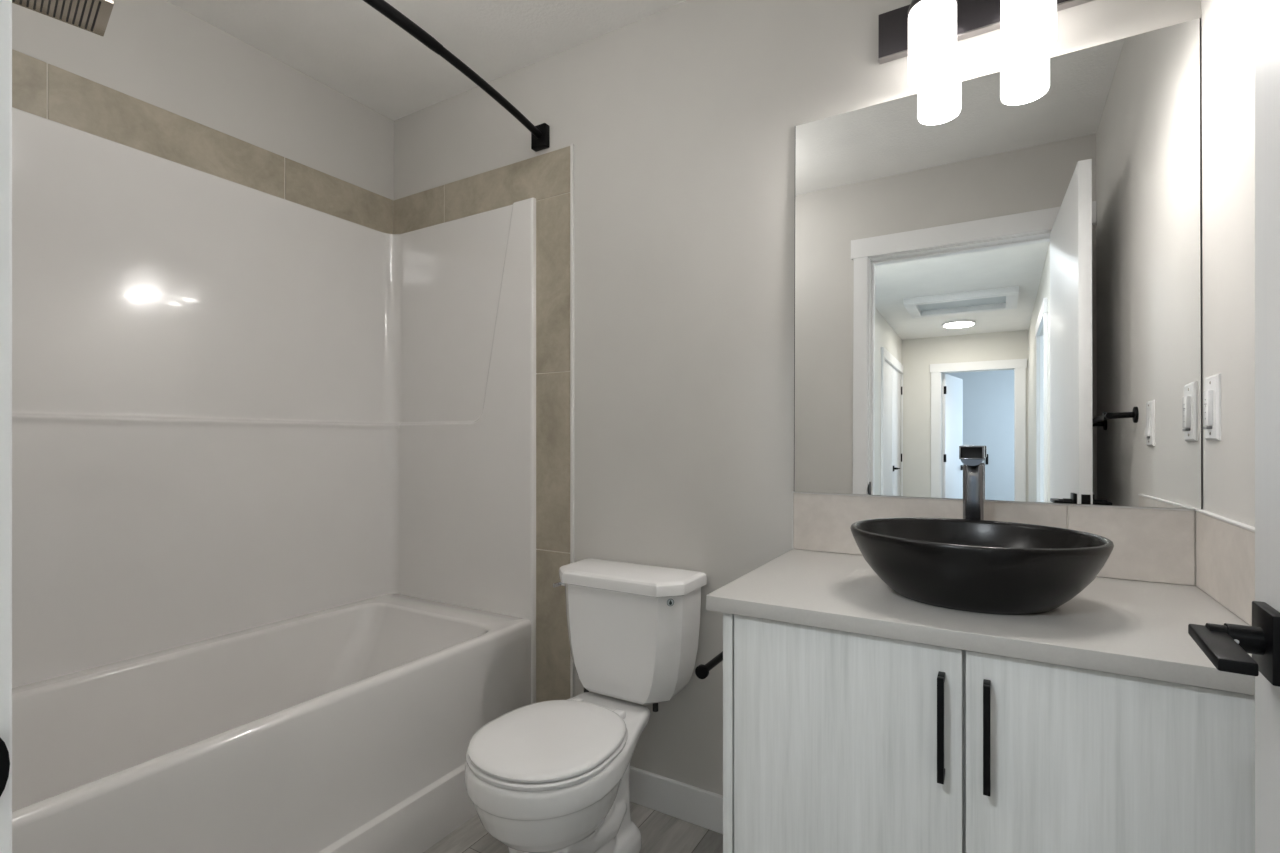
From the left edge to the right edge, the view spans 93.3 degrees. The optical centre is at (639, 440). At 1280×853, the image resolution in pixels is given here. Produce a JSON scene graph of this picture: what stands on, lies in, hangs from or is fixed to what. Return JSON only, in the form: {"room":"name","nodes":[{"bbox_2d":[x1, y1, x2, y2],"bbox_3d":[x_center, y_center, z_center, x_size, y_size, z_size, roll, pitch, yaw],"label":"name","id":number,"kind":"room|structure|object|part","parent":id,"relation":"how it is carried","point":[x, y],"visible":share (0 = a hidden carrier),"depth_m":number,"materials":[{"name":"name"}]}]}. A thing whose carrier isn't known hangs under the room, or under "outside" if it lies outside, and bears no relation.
{"room":"bathroom","nodes":[
{"label":"bathroom","id":0,"kind":"room"},
{"bbox_2d":[0,0,11,852],"bbox_3d":[-0.102,0.093,0.131,0.917,2.070,0.138,0,0,31],"label":"door frame","id":1,"kind":"structure","parent":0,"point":[5,5],"depth_m":0.39,"materials":[{"name":"white paint"}]},
{"bbox_2d":[12,0,113,35],"bbox_3d":[-1.310,-0.982,1.164,0.162,0.121,0.444,0,0,39],"label":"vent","id":2,"kind":"object","parent":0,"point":[93,16],"visible":0.95,"depth_m":1.30,"materials":[{"name":"silver metal"}]},
{"bbox_2d":[12,0,393,199],"bbox_3d":[-1.477,-0.092,1.812,0.120,2.440,1.630,0,0,31],"label":"wall","id":3,"kind":"structure","parent":0,"point":[158,53],"depth_m":1.93,"materials":[{"name":"paint"}]},
{"bbox_2d":[12,49,569,702],"bbox_3d":[-1.004,0.073,1.601,0.909,2.107,1.510,0,0,31],"label":"tile","id":4,"kind":"structure","parent":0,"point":[75,101],"depth_m":2.04,"materials":[{"name":"beige tile"}]},
{"bbox_2d":[47,64,569,553],"bbox_3d":[-1.004,0.074,1.601,0.910,2.108,1.510,0,0,31],"label":"grout","id":5,"kind":"structure","parent":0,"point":[47,64],"depth_m":2.06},
{"bbox_2d":[166,0,685,120],"bbox_3d":[-1.112,-1.352,-2.811,5.750,0.080,9.530,0,0,31],"label":"ceiling","id":6,"kind":"structure","parent":0,"point":[350,47],"depth_m":1.95,"materials":[{"name":"paint"}]},
{"bbox_2d":[423,801,722,852],"bbox_3d":[-1.112,1.168,-2.811,5.750,0.080,9.530,0,0,31],"label":"floor","id":7,"kind":"structure","parent":0,"point":[661,832],"depth_m":1.72,"materials":[{"name":"grey plastic"}]},
{"bbox_2d":[12,107,536,852],"bbox_3d":[-1.059,0.147,1.633,0.780,1.962,1.509,0,0,31],"label":"bathtub","id":8,"kind":"object","parent":7,"relation":"on","point":[274,549],"visible":1,"depth_m":1.81,"materials":[{"name":"white plastic"}]},
{"bbox_3d":[-1.365,-0.088,1.815,0.069,1.492,1.508,0,0,31],"label":"panel","id":9,"kind":"part","parent":8,"relation":"part of","materials":[{"name":"white plastic"}]},
{"bbox_3d":[-0.659,-0.088,2.258,0.693,1.492,0.028,0,0,31],"label":"panel","id":10,"kind":"part","parent":8,"relation":"part of","materials":[{"name":"white plastic"}]},
{"bbox_2d":[465,558,706,852],"bbox_3d":[-0.154,0.755,1.584,0.430,0.746,0.658,0,0,31],"label":"toilet","id":11,"kind":"object","parent":7,"relation":"on","point":[552,776],"visible":1,"depth_m":1.59,"materials":[{"name":"white ceramic"}]},
{"bbox_3d":[-0.223,0.743,1.484,0.358,0.014,0.401,0,0,31],"label":"seat","id":12,"kind":"part","parent":11,"relation":"part of","materials":[{"name":"white plastic"}]},
{"bbox_3d":[-0.223,0.726,1.485,0.352,0.016,0.392,0,0,31],"label":"lid","id":13,"kind":"part","parent":11,"relation":"part of","materials":[{"name":"white plastic"}]},
{"bbox_3d":[-0.196,0.937,1.530,0.371,0.381,0.522,0,0,31],"label":"bowl","id":14,"kind":"part","parent":11,"relation":"part of","materials":[{"name":"white ceramic"}]},
{"bbox_3d":[-0.241,0.438,1.839,0.021,0.018,0.050,0,0,31],"label":"flush lever","id":15,"kind":"part","parent":11,"relation":"part of","materials":[{"name":"silver metal"}]},
{"bbox_3d":[-0.037,0.576,1.779,0.402,0.320,0.179,0,0,31],"label":"tank","id":16,"kind":"part","parent":11,"relation":"part of","materials":[{"name":"white ceramic"}]},
{"bbox_3d":[-0.038,0.401,1.777,0.427,0.038,0.209,0,0,31],"label":"tank lid","id":17,"kind":"part","parent":11,"relation":"part of","materials":[{"name":"white ceramic"}]},
{"bbox_2d":[723,613,1254,852],"bbox_3d":[0.634,0.725,1.164,0.797,0.807,0.593,0,0,31],"label":"vanity cabinet","id":18,"kind":"object","parent":7,"relation":"on","point":[835,741],"visible":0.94,"depth_m":0.94,"materials":[{"name":"white wood"}]},
{"bbox_2d":[695,651,722,678],"bbox_3d":[0.194,0.464,1.279,0.078,0.048,0.199,0,0,31],"label":"toilet paper holder","id":19,"kind":"object","parent":18,"relation":"attached to","point":[701,671],"visible":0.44,"depth_m":1.21,"materials":[{"name":"black metal"}]},
{"bbox_3d":[0.170,0.464,1.289,0.015,0.015,0.179,0,0,31],"label":"rod","id":20,"kind":"part","parent":19,"relation":"part of","materials":[{"name":"black metal"}]},
{"bbox_3d":[0.307,0.725,1.376,0.019,0.807,0.561,0,0,31],"label":"panel","id":21,"kind":"part","parent":18,"relation":"part of","materials":[{"name":"white wood"}]},
{"bbox_3d":[0.342,0.674,1.040,0.376,0.698,0.019,0,0,31],"label":"door","id":22,"kind":"part","parent":18,"relation":"part of","materials":[{"name":"white wood"}]},
{"bbox_3d":[0.467,0.445,0.937,0.010,0.161,0.033,0,0,31],"label":"handle","id":23,"kind":"part","parent":18,"relation":"part of","materials":[{"name":"black metal"}]},
{"bbox_2d":[706,549,1254,694],"bbox_3d":[0.626,0.307,1.179,0.826,0.028,0.574,0,0,31],"label":"countertop","id":24,"kind":"structure","parent":18,"relation":"on","point":[1135,628],"depth_m":1.01,"materials":[{"name":"grey stone"}]},
{"bbox_2d":[959,445,984,519],"bbox_3d":[0.715,0.152,1.299,0.045,0.282,0.138,0,0,31],"label":"faucet","id":25,"kind":"object","parent":24,"relation":"on","point":[971,456],"visible":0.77,"depth_m":1.31,"materials":[{"name":"metal"}]},
{"bbox_3d":[0.713,0.025,1.296,0.044,0.028,0.132,0,0,31],"label":"spout","id":26,"kind":"part","parent":25,"relation":"part of","materials":[{"name":"metal"}]},
{"bbox_2d":[850,518,1113,614],"bbox_3d":[0.616,0.231,1.129,0.424,0.124,0.372,0,0,31],"label":"vessel basin","id":27,"kind":"object","parent":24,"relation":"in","point":[979,566],"visible":1,"depth_m":1.01,"materials":[{"name":"black ceramic"}]},
{"bbox_3d":[0.520,0.445,0.906,0.010,0.161,0.033,0,0,31],"label":"handle","id":28,"kind":"part","parent":18,"relation":"part of","materials":[{"name":"black metal"}]},
{"bbox_3d":[0.676,0.674,0.843,0.390,0.698,0.019,0,0,31],"label":"door","id":29,"kind":"part","parent":18,"relation":"part of","materials":[{"name":"white wood"}]},
{"bbox_2d":[394,0,1200,794],"bbox_3d":[0.090,-0.092,1.901,2.726,2.440,0.120,0,0,31],"label":"wall","id":30,"kind":"structure","parent":0,"point":[680,120],"depth_m":1.80,"materials":[{"name":"paint"}]},
{"bbox_2d":[363,0,548,151],"bbox_3d":[-0.692,-1.038,1.416,0.127,0.076,1.510,0,0,31],"label":"shower curtain rod","id":31,"kind":"object","parent":30,"relation":"attached to","point":[539,133],"visible":1,"depth_m":1.66,"materials":[{"name":"black metal"}]},
{"bbox_3d":[-0.433,-1.038,1.832,0.033,0.024,0.516,0,0,23],"label":"rod","id":32,"kind":"part","parent":31,"relation":"part of","materials":[{"name":"black metal"}]},
{"bbox_2d":[570,144,573,697],"bbox_3d":[-0.225,0.072,2.012,0.010,2.112,0.010,0,0,31],"label":"trim","id":33,"kind":"structure","parent":30,"relation":"attached to","point":[571,145],"depth_m":2.01,"materials":[{"name":"tile"}]},
{"bbox_2d":[629,766,722,833],"bbox_3d":[0.108,1.075,1.812,0.764,0.105,0.014,0,0,31],"label":"baseboard","id":34,"kind":"structure","parent":30,"relation":"attached to","point":[686,802],"depth_m":1.80,"materials":[{"name":"white paint"}]},
{"bbox_2d":[878,0,1093,87],"bbox_3d":[0.756,-0.946,1.349,0.440,0.230,0.152,0,0,31],"label":"vanity light","id":35,"kind":"object","parent":30,"relation":"attached to","point":[928,32],"visible":1,"depth_m":1.34,"materials":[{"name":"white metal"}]},
{"bbox_3d":[0.664,-0.905,1.375,0.100,0.150,0.100,0,0,31],"label":"lamp shade","id":36,"kind":"part","parent":35,"relation":"part of","materials":[{"name":"white glass"}]},
{"bbox_3d":[0.789,-1.006,1.404,0.440,0.110,0.022,0,0,31],"label":"plate","id":37,"kind":"part","parent":35,"relation":"part of","materials":[{"name":"brown metal"}]},
{"bbox_3d":[0.823,-0.905,1.281,0.100,0.150,0.100,0,0,31],"label":"lamp shade","id":38,"kind":"part","parent":35,"relation":"part of","materials":[{"name":"white glass"}]},
{"bbox_2d":[794,18,1201,508],"bbox_3d":[0.770,-0.355,1.419,0.821,0.986,0.015,0,0,31],"label":"mirror","id":39,"kind":"object","parent":30,"relation":"attached to","point":[1008,262],"visible":0.98,"depth_m":1.37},
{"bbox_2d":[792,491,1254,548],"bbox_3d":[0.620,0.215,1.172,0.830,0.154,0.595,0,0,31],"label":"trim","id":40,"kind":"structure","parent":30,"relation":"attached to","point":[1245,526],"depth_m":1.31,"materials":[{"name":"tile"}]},
{"bbox_2d":[793,493,1254,625],"bbox_3d":[0.623,0.217,1.172,0.826,0.150,0.592,0,0,31],"label":"backsplash","id":41,"kind":"structure","parent":30,"relation":"attached to","point":[1151,545],"depth_m":1.27,"materials":[{"name":"beige tile"}]},
{"bbox_2d":[1066,505,1196,585],"bbox_3d":[0.771,0.218,1.424,0.823,0.150,0.007,0,0,31],"label":"grout","id":42,"kind":"structure","parent":30,"relation":"attached to","point":[1066,505],"depth_m":1.22,"materials":[{"name":"grey"}]},
{"bbox_2d":[1201,0,1254,526],"bbox_3d":[0.796,-0.092,0.536,0.120,2.440,1.510,0,0,31],"label":"wall","id":43,"kind":"structure","parent":0,"point":[1227,26],"depth_m":1.07,"materials":[{"name":"paint"}]},
{"bbox_2d":[1203,374,1220,439],"bbox_3d":[1.078,-0.061,1.143,0.014,0.122,0.078,0,0,31],"label":"wall switch","id":44,"kind":"object","parent":43,"relation":"attached to","point":[1212,393],"visible":1,"depth_m":1.13,"materials":[{"name":"white plastic"}]},
{"bbox_2d":[1188,0,1279,852],"bbox_3d":[0.443,0.099,0.284,0.158,2.034,0.742,0,0,31],"label":"door","id":45,"kind":"structure","parent":43,"relation":"in","point":[1227,646],"depth_m":0.57,"materials":[{"name":"white paint"}]},
{"bbox_3d":[0.521,0.186,0.542,0.025,0.011,0.114,0,0,33],"label":"lever","id":46,"kind":"part","parent":45,"relation":"part of","materials":[{"name":"black metal"}]},
{"bbox_3d":[0.560,0.186,0.569,0.038,0.025,0.026,0,0,31],"label":"stem","id":47,"kind":"part","parent":45,"relation":"part of","materials":[{"name":"black metal"}]},
{"bbox_3d":[0.579,0.186,0.557,0.010,0.062,0.062,0,0,33],"label":"lever handle","id":48,"kind":"part","parent":45,"relation":"part of","materials":[{"name":"black metal"}]}
]}

